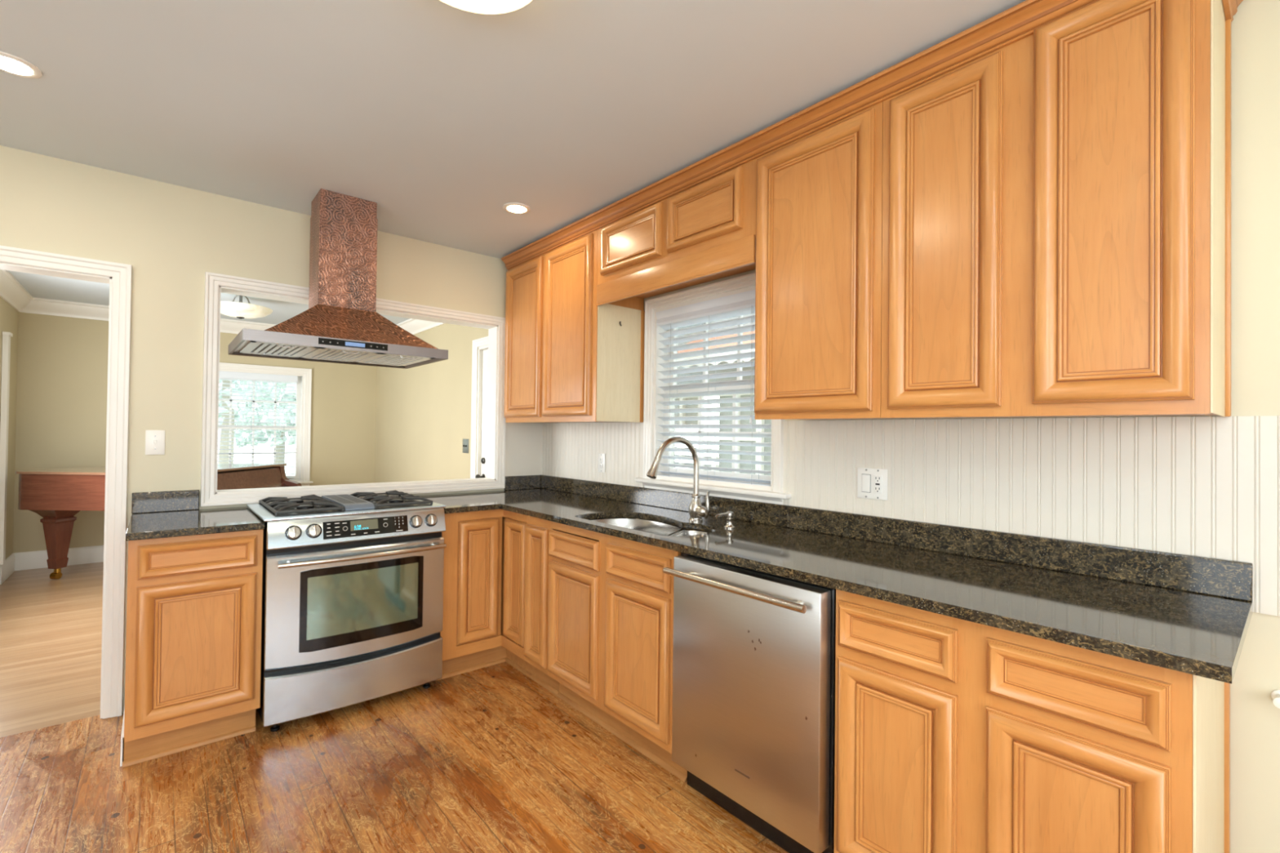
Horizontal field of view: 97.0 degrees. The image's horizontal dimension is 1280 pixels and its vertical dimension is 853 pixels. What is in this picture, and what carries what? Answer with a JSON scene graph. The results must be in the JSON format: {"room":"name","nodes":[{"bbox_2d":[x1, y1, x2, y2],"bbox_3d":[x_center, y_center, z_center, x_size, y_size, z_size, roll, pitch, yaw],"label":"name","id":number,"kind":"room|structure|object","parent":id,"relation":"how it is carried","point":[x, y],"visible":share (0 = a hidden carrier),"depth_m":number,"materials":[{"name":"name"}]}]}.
{"room":"kitchen","nodes":[
{"label":"kitchen","id":0,"kind":"room"},
{"bbox_2d":[0,297,18,559],"bbox_3d":[-4.424,0.063,3.577,0.140,2.475,3.930,1,-1,-40],"label":"wall","id":1,"kind":"structure","parent":0,"point":[9,316],"depth_m":4.95,"materials":[{"name":"beige paint"}]},
{"bbox_2d":[0,331,13,564],"bbox_3d":[-5.235,0.265,4.630,0.090,2.074,0.105,1,-1,-40],"label":"trim","id":2,"kind":"structure","parent":1,"relation":"attached to","point":[6,335],"depth_m":4.62,"materials":[{"name":"white paint"}]},
{"bbox_2d":[0,545,103,584],"bbox_3d":[-3.568,1.246,5.010,3.060,0.160,2.860,1,-1,-40],"label":"baseboard","id":3,"kind":"structure","parent":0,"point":[90,554],"depth_m":5.21,"materials":[{"name":"white paint"}]},
{"bbox_2d":[13,312,377,552],"bbox_3d":[-4.532,0.090,6.167,3.060,2.475,0.150,1,-1,-40],"label":"wall","id":4,"kind":"structure","parent":0,"point":[62,362],"depth_m":5.41,"materials":[{"name":"beige paint"}]},
{"bbox_2d":[217,362,313,485],"bbox_3d":[-4.313,0.015,6.318,1.155,1.397,0.195,1,-1,-40],"label":"window","id":5,"kind":"structure","parent":4,"relation":"in","point":[304,385],"depth_m":6.58,"materials":[{"name":"white paint"}]},
{"bbox_2d":[217,370,297,479],"bbox_3d":[-4.316,0.017,6.284,0.863,1.217,0.064,1,-1,-40],"label":"window blind","id":6,"kind":"object","parent":5,"relation":"attached to","point":[224,375],"visible":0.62,"depth_m":6.32,"materials":[{"name":"white plastic"}]},
{"bbox_2d":[0,145,542,713],"bbox_3d":[-2.478,0.075,2.576,4.600,2.475,0.120,1,-1,-40],"label":"wall","id":7,"kind":"structure","parent":0,"point":[171,235],"depth_m":2.70,"materials":[{"name":"beige paint"}]},
{"bbox_2d":[0,245,132,719],"bbox_3d":[-2.729,0.278,2.346,0.898,2.054,0.151,1,-1,-40],"label":"trim","id":8,"kind":"structure","parent":7,"relation":"attached to","point":[118,276],"depth_m":2.56,"materials":[{"name":"white paint"}]},
{"bbox_2d":[145,430,164,454],"bbox_3d":[-2.277,0.075,2.658,0.070,0.115,0.016,1,-1,-40],"label":"light switch","id":9,"kind":"object","parent":7,"relation":"attached to","point":[154,439],"visible":1,"depth_m":2.66,"materials":[{"name":"white plastic"}]},
{"bbox_2d":[131,489,199,513],"bbox_3d":[-2.244,0.354,2.682,0.245,0.096,0.020,1,-1,-40],"label":"backsplash","id":10,"kind":"structure","parent":7,"relation":"attached to","point":[188,500],"depth_m":2.67,"materials":[{"name":"stone"}]},
{"bbox_2d":[228,188,448,368],"bbox_3d":[-1.523,-0.748,2.882,0.871,0.798,0.643,1,-1,-40],"label":"range hood","id":11,"kind":"object","parent":7,"relation":"attached to","point":[341,324],"visible":1,"depth_m":2.79,"materials":[{"name":"metal"}]},
{"bbox_2d":[234,340,250,351],"bbox_3d":[-1.528,-0.373,2.880,0.829,0.006,0.597,1,-1,-40],"label":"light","id":12,"kind":"object","parent":11,"relation":"on","point":[245,345],"depth_m":2.63,"materials":[{"name":"silver metal"}]},
{"bbox_2d":[200,271,506,506],"bbox_3d":[-1.564,-0.171,3.341,1.618,1.148,0.151,1,-1,-40],"label":"trim","id":13,"kind":"structure","parent":7,"relation":"attached to","point":[215,284],"depth_m":3.11,"materials":[{"name":"white paint"}]},
{"bbox_2d":[503,475,540,490],"bbox_3d":[-0.808,0.386,3.900,0.272,0.094,0.020,1,-1,-40],"label":"backsplash","id":14,"kind":"structure","parent":7,"relation":"attached to","point":[526,482],"depth_m":3.89,"materials":[{"name":"stone"}]},
{"bbox_2d":[503,422,542,490],"bbox_3d":[-0.804,0.211,3.921,0.301,0.472,0.006,1,-1,-40],"label":"trim","id":15,"kind":"structure","parent":7,"relation":"attached to","point":[523,441],"depth_m":3.92,"materials":[{"name":"beige paint"}]},
{"bbox_2d":[0,561,788,852],"bbox_3d":[-2.062,1.363,2.095,4.850,0.100,9.550,1,-1,-40],"label":"floor","id":16,"kind":"structure","parent":0,"point":[488,759],"depth_m":2.14,"materials":[{"name":"brown wood"}]},
{"bbox_2d":[14,463,302,578],"bbox_3d":[-4.378,0.849,5.311,1.566,0.938,1.432,1,-1,0],"label":"grand piano","id":17,"kind":"object","parent":16,"relation":"on","point":[56,495],"visible":0.43,"depth_m":4.77,"materials":[{"name":"brown wood"}]},
{"bbox_2d":[120,528,263,767],"bbox_3d":[-1.979,0.875,2.502,0.442,0.882,0.632,1,-1,-40],"label":"base cabinet","id":18,"kind":"object","parent":16,"relation":"on","point":[194,602],"visible":0.98,"depth_m":2.27,"materials":[{"name":"brown wood"}]},
{"bbox_2d":[125,489,264,541],"bbox_3d":[-1.968,0.370,2.506,0.437,0.125,0.646,1,-1,-40],"label":"countertop","id":19,"kind":"structure","parent":18,"relation":"on","point":[170,513],"depth_m":2.50,"materials":[{"name":"stone"}]},
{"bbox_2d":[246,489,446,731],"bbox_3d":[-1.473,0.843,2.845,0.782,0.966,0.715,1,-1,-40],"label":"range","id":20,"kind":"object","parent":16,"relation":"on","point":[353,584],"visible":1,"depth_m":2.58,"materials":[{"name":"silver metal"}]},
{"bbox_2d":[246,489,445,521],"bbox_3d":[-1.489,0.385,2.875,0.782,0.050,0.619,1,-1,-40],"label":"cooktop","id":21,"kind":"object","parent":20,"relation":"in","point":[333,507],"depth_m":2.73,"materials":[{"name":"silver metal"}]},
{"bbox_2d":[435,509,535,680],"bbox_3d":[-0.781,0.899,3.370,0.952,0.882,0.866,1,-1,-40],"label":"base cabinet","id":22,"kind":"object","parent":16,"relation":"on","point":[484,563],"visible":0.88,"depth_m":3.06,"materials":[{"name":"brown wood"}]},
{"bbox_2d":[418,474,1253,684],"bbox_3d":[0.052,0.394,2.403,0.946,0.123,3.426,1,-1,-40],"label":"countertop","id":23,"kind":"structure","parent":22,"relation":"on","point":[1184,613],"depth_m":1.65,"materials":[{"name":"stone"}]},
{"bbox_2d":[575,517,708,541],"bbox_3d":[0.028,0.560,2.538,0.367,0.206,0.734,1,-1,-40],"label":"sink","id":24,"kind":"object","parent":23,"relation":"in","point":[660,528],"visible":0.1,"depth_m":2.78,"materials":[{"name":"metal"}]},
{"bbox_2d":[646,436,710,522],"bbox_3d":[0.174,0.236,2.475,0.327,0.385,0.119,1,-1,-40],"label":"faucet","id":25,"kind":"object","parent":23,"relation":"on","point":[697,511],"visible":1,"depth_m":2.54,"materials":[{"name":"silver metal"}]},
{"bbox_2d":[715,511,735,528],"bbox_3d":[0.355,0.395,2.384,0.114,0.070,0.046,1,-1,-40],"label":"soap dispenser","id":26,"kind":"object","parent":23,"relation":"on","point":[729,513],"visible":1,"depth_m":2.39,"materials":[{"name":"silver metal"}]},
{"bbox_2d":[523,515,559,696],"bbox_3d":[-0.301,0.901,3.055,0.632,0.882,0.232,1,-1,-40],"label":"base cabinet","id":27,"kind":"object","parent":16,"relation":"on","point":[537,557],"visible":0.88,"depth_m":2.86,"materials":[{"name":"brown wood"}]},
{"bbox_2d":[546,520,691,782],"bbox_3d":[0.066,0.901,2.626,0.632,0.882,0.894,1,-1,-40],"label":"base cabinet","id":28,"kind":"object","parent":16,"relation":"on","point":[611,607],"visible":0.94,"depth_m":2.37,"materials":[{"name":"brown wood"}]},
{"bbox_2d":[662,552,835,852],"bbox_3d":[0.525,0.905,2.004,0.688,0.870,0.624,1,-1,-40],"label":"dishwasher","id":29,"kind":"object","parent":16,"relation":"on","point":[754,651],"visible":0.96,"depth_m":1.75,"materials":[{"name":"silver metal"}]},
{"bbox_2d":[834,589,1230,852],"bbox_3d":[1.017,0.900,1.514,0.635,0.882,0.744,1,-1,-40],"label":"base cabinet","id":30,"kind":"object","parent":16,"relation":"on","point":[953,735],"visible":0.89,"depth_m":1.28,"materials":[{"name":"brown wood"}]},
{"bbox_2d":[0,0,1026,324],"bbox_3d":[-2.031,-1.212,2.123,4.850,0.100,9.550,1,-1,-40],"label":"ceiling","id":31,"kind":"structure","parent":0,"point":[441,116],"depth_m":1.94,"materials":[{"name":"paint"}]},
{"bbox_2d":[0,51,42,78],"bbox_3d":[-2.021,-1.157,1.816,0.140,0.016,0.140,1,-1,-40],"label":"recessed light","id":32,"kind":"object","parent":31,"relation":"in","point":[9,64],"visible":1,"depth_m":1.82,"materials":[{"name":"white glass"}]},
{"bbox_2d":[220,294,272,319],"bbox_3d":[-3.421,-1.034,4.848,0.464,0.228,0.464,1,-1,-40],"label":"ceiling light","id":33,"kind":"object","parent":31,"relation":"attached to","point":[240,310],"visible":0.85,"depth_m":4.75,"materials":[{"name":"white glass"}]},
{"bbox_2d":[440,0,532,14],"bbox_3d":[-0.395,-1.094,1.323,0.380,0.114,0.380,1,-1,-40],"label":"dome ceiling light","id":34,"kind":"object","parent":31,"relation":"attached to","point":[480,6],"visible":1,"depth_m":1.43,"materials":[{"name":"white glass"}]},
{"bbox_2d":[502,202,530,213],"bbox_3d":[-0.641,-1.128,2.943,0.140,0.016,0.140,1,-1,-40],"label":"recessed light","id":35,"kind":"object","parent":31,"relation":"in","point":[512,207],"visible":1,"depth_m":2.92,"materials":[{"name":"white glass"}]},
{"bbox_2d":[374,0,1279,852],"bbox_3d":[-0.308,0.113,3.692,0.150,2.475,9.400,1,-1,-40],"label":"wall","id":36,"kind":"structure","parent":0,"point":[1255,719],"depth_m":1.43,"materials":[{"name":"beige paint"}]},
{"bbox_2d":[0,269,444,334],"bbox_3d":[-3.193,-1.081,4.628,3.060,0.135,3.930,1,-1,-40],"label":"trim","id":37,"kind":"structure","parent":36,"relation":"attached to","point":[11,291],"depth_m":5.30,"materials":[{"name":"white paint"}]},
{"bbox_2d":[462,439,468,453],"bbox_3d":[-1.551,0.173,5.017,0.016,0.125,0.120,1,-1,-40],"label":"light switch","id":38,"kind":"object","parent":36,"relation":"attached to","point":[465,442],"visible":1,"depth_m":5.01,"materials":[{"name":"grey metal"}]},
{"bbox_2d":[470,336,488,478],"bbox_3d":[-1.064,0.302,4.538,0.184,2.094,1.042,1,-1,-40],"label":"door","id":39,"kind":"structure","parent":36,"relation":"in","point":[480,346],"depth_m":4.85,"materials":[{"name":"white paint"}]},
{"bbox_2d":[503,229,644,422],"bbox_3d":[-0.435,-0.559,3.454,0.352,1.070,1.021,1,-1,-40],"label":"upper cabinet","id":40,"kind":"object","parent":36,"relation":"attached to","point":[569,358],"visible":0.92,"depth_m":3.17,"materials":[{"name":"brown wood"}]},
{"bbox_2d":[501,0,1243,269],"bbox_3d":[0.315,-1.073,2.570,0.375,0.069,3.344,1,-1,-40],"label":"crown molding","id":41,"kind":"structure","parent":40,"relation":"attached to","point":[1010,26],"depth_m":1.88,"materials":[{"name":"brown wood"}]},
{"bbox_2d":[597,453,605,472],"bbox_3d":[-0.237,0.223,3.469,0.008,0.115,0.070,1,-1,-40],"label":"wall outlet","id":42,"kind":"object","parent":36,"relation":"attached to","point":[601,456],"visible":1,"depth_m":3.46,"materials":[{"name":"white plastic"}]},
{"bbox_2d":[599,457,603,468],"bbox_3d":[-0.239,0.223,3.467,0.003,0.067,0.034,1,-1,-40],"label":"receptacle","id":43,"kind":"object","parent":42,"relation":"attached to","point":[601,459],"depth_m":3.46,"materials":[{"name":"white plastic"}]},
{"bbox_2d":[596,158,757,306],"bbox_3d":[0.228,-0.863,2.685,0.352,0.463,1.039,1,-1,-40],"label":"upper cabinet","id":44,"kind":"object","parent":36,"relation":"attached to","point":[705,232],"visible":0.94,"depth_m":2.50,"materials":[{"name":"brown wood"}]},
{"bbox_2d":[635,272,791,504],"bbox_3d":[0.374,-0.176,2.857,0.195,1.054,1.003,1,-1,-40],"label":"window","id":45,"kind":"structure","parent":36,"relation":"in","point":[774,494],"depth_m":3.00,"materials":[{"name":"white paint"}]},
{"bbox_2d":[655,289,771,486],"bbox_3d":[0.355,-0.172,2.840,0.070,0.915,0.769,1,-1,-40],"label":"window blind","id":46,"kind":"object","parent":45,"relation":"attached to","point":[742,304],"visible":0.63,"depth_m":2.83,"materials":[{"name":"white plastic"}]},
{"bbox_2d":[754,101,920,419],"bbox_3d":[0.725,-0.560,2.096,0.352,1.070,0.498,1,-1,-40],"label":"upper cabinet","id":47,"kind":"object","parent":36,"relation":"attached to","point":[819,201],"visible":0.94,"depth_m":1.97,"materials":[{"name":"brown wood"}]},
{"bbox_2d":[857,467,887,500],"bbox_3d":[0.884,0.218,2.156,0.008,0.116,0.118,1,-1,-40],"label":"wall outlet","id":48,"kind":"object","parent":36,"relation":"attached to","point":[872,483],"visible":1,"depth_m":2.15,"materials":[{"name":"white plastic"}]},
{"bbox_2d":[873,475,882,493],"bbox_3d":[0.898,0.218,2.136,0.003,0.068,0.033,1,-1,-40],"label":"receptacle","id":49,"kind":"object","parent":48,"relation":"attached to","point":[877,479],"depth_m":2.13,"materials":[{"name":"white plastic"}]},
{"bbox_2d":[540,474,1253,601],"bbox_3d":[0.407,0.387,2.702,0.020,0.094,3.420,1,-1,-40],"label":"backsplash","id":50,"kind":"structure","parent":36,"relation":"attached to","point":[1224,578],"depth_m":1.85,"materials":[{"name":"stone"}]},
{"bbox_2d":[542,415,1279,616],"bbox_3d":[0.696,0.218,2.390,0.008,0.488,4.272,1,-1,-40],"label":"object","id":51,"kind":"structure","parent":36,"relation":"attached to","point":[1208,486],"depth_m":1.73,"materials":[{"name":"beige paint"}]},
{"bbox_2d":[880,0,1231,418],"bbox_3d":[1.133,-0.560,1.618,0.352,1.070,0.754,1,-1,-40],"label":"upper cabinet","id":52,"kind":"object","parent":36,"relation":"attached to","point":[1056,200],"visible":0.96,"depth_m":1.43,"materials":[{"name":"brown wood"}]},
{"bbox_2d":[1271,689,1279,708],"bbox_3d":[1.538,0.657,1.357,0.054,0.034,0.034,1,-1,-40],"label":"door knob","id":53,"kind":"object","parent":36,"relation":"attached to","point":[1275,695],"visible":1,"depth_m":1.35,"materials":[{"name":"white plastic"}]},
{"label":"outside","id":54,"kind":"structure","parent":0,"visible":0},
{"bbox_2d":[217,461,295,475],"bbox_3d":[-3.955,1.752,7.808,40.000,0.100,50.000,1,-1,-40],"label":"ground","id":55,"kind":"structure","parent":54,"point":[291,465],"depth_m":25.89,"materials":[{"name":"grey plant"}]},
{"bbox_2d":[217,378,296,463],"bbox_3d":[-9.455,-1.068,12.927,4.740,5.528,4.631,1,-1,-40],"label":"tree","id":56,"kind":"object","parent":55,"relation":"on","point":[223,381],"visible":0.08,"depth_m":12.87,"materials":[{"name":"green plant"}]},
{"bbox_2d":[217,380,296,463],"bbox_3d":[-11.910,-0.414,18.762,3.915,4.292,3.808,1,-1,-40],"label":"tree","id":57,"kind":"object","parent":55,"relation":"on","point":[220,381],"visible":0.1,"depth_m":17.79,"materials":[{"name":"green plant"}]},
{"bbox_2d":[702,313,771,475],"bbox_3d":[1.748,-0.014,7.090,1.115,3.549,6.500,1,-1,-40],"label":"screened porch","id":58,"kind":"object","parent":55,"relation":"on","point":[764,449],"visible":0.07,"depth_m":8.01,"materials":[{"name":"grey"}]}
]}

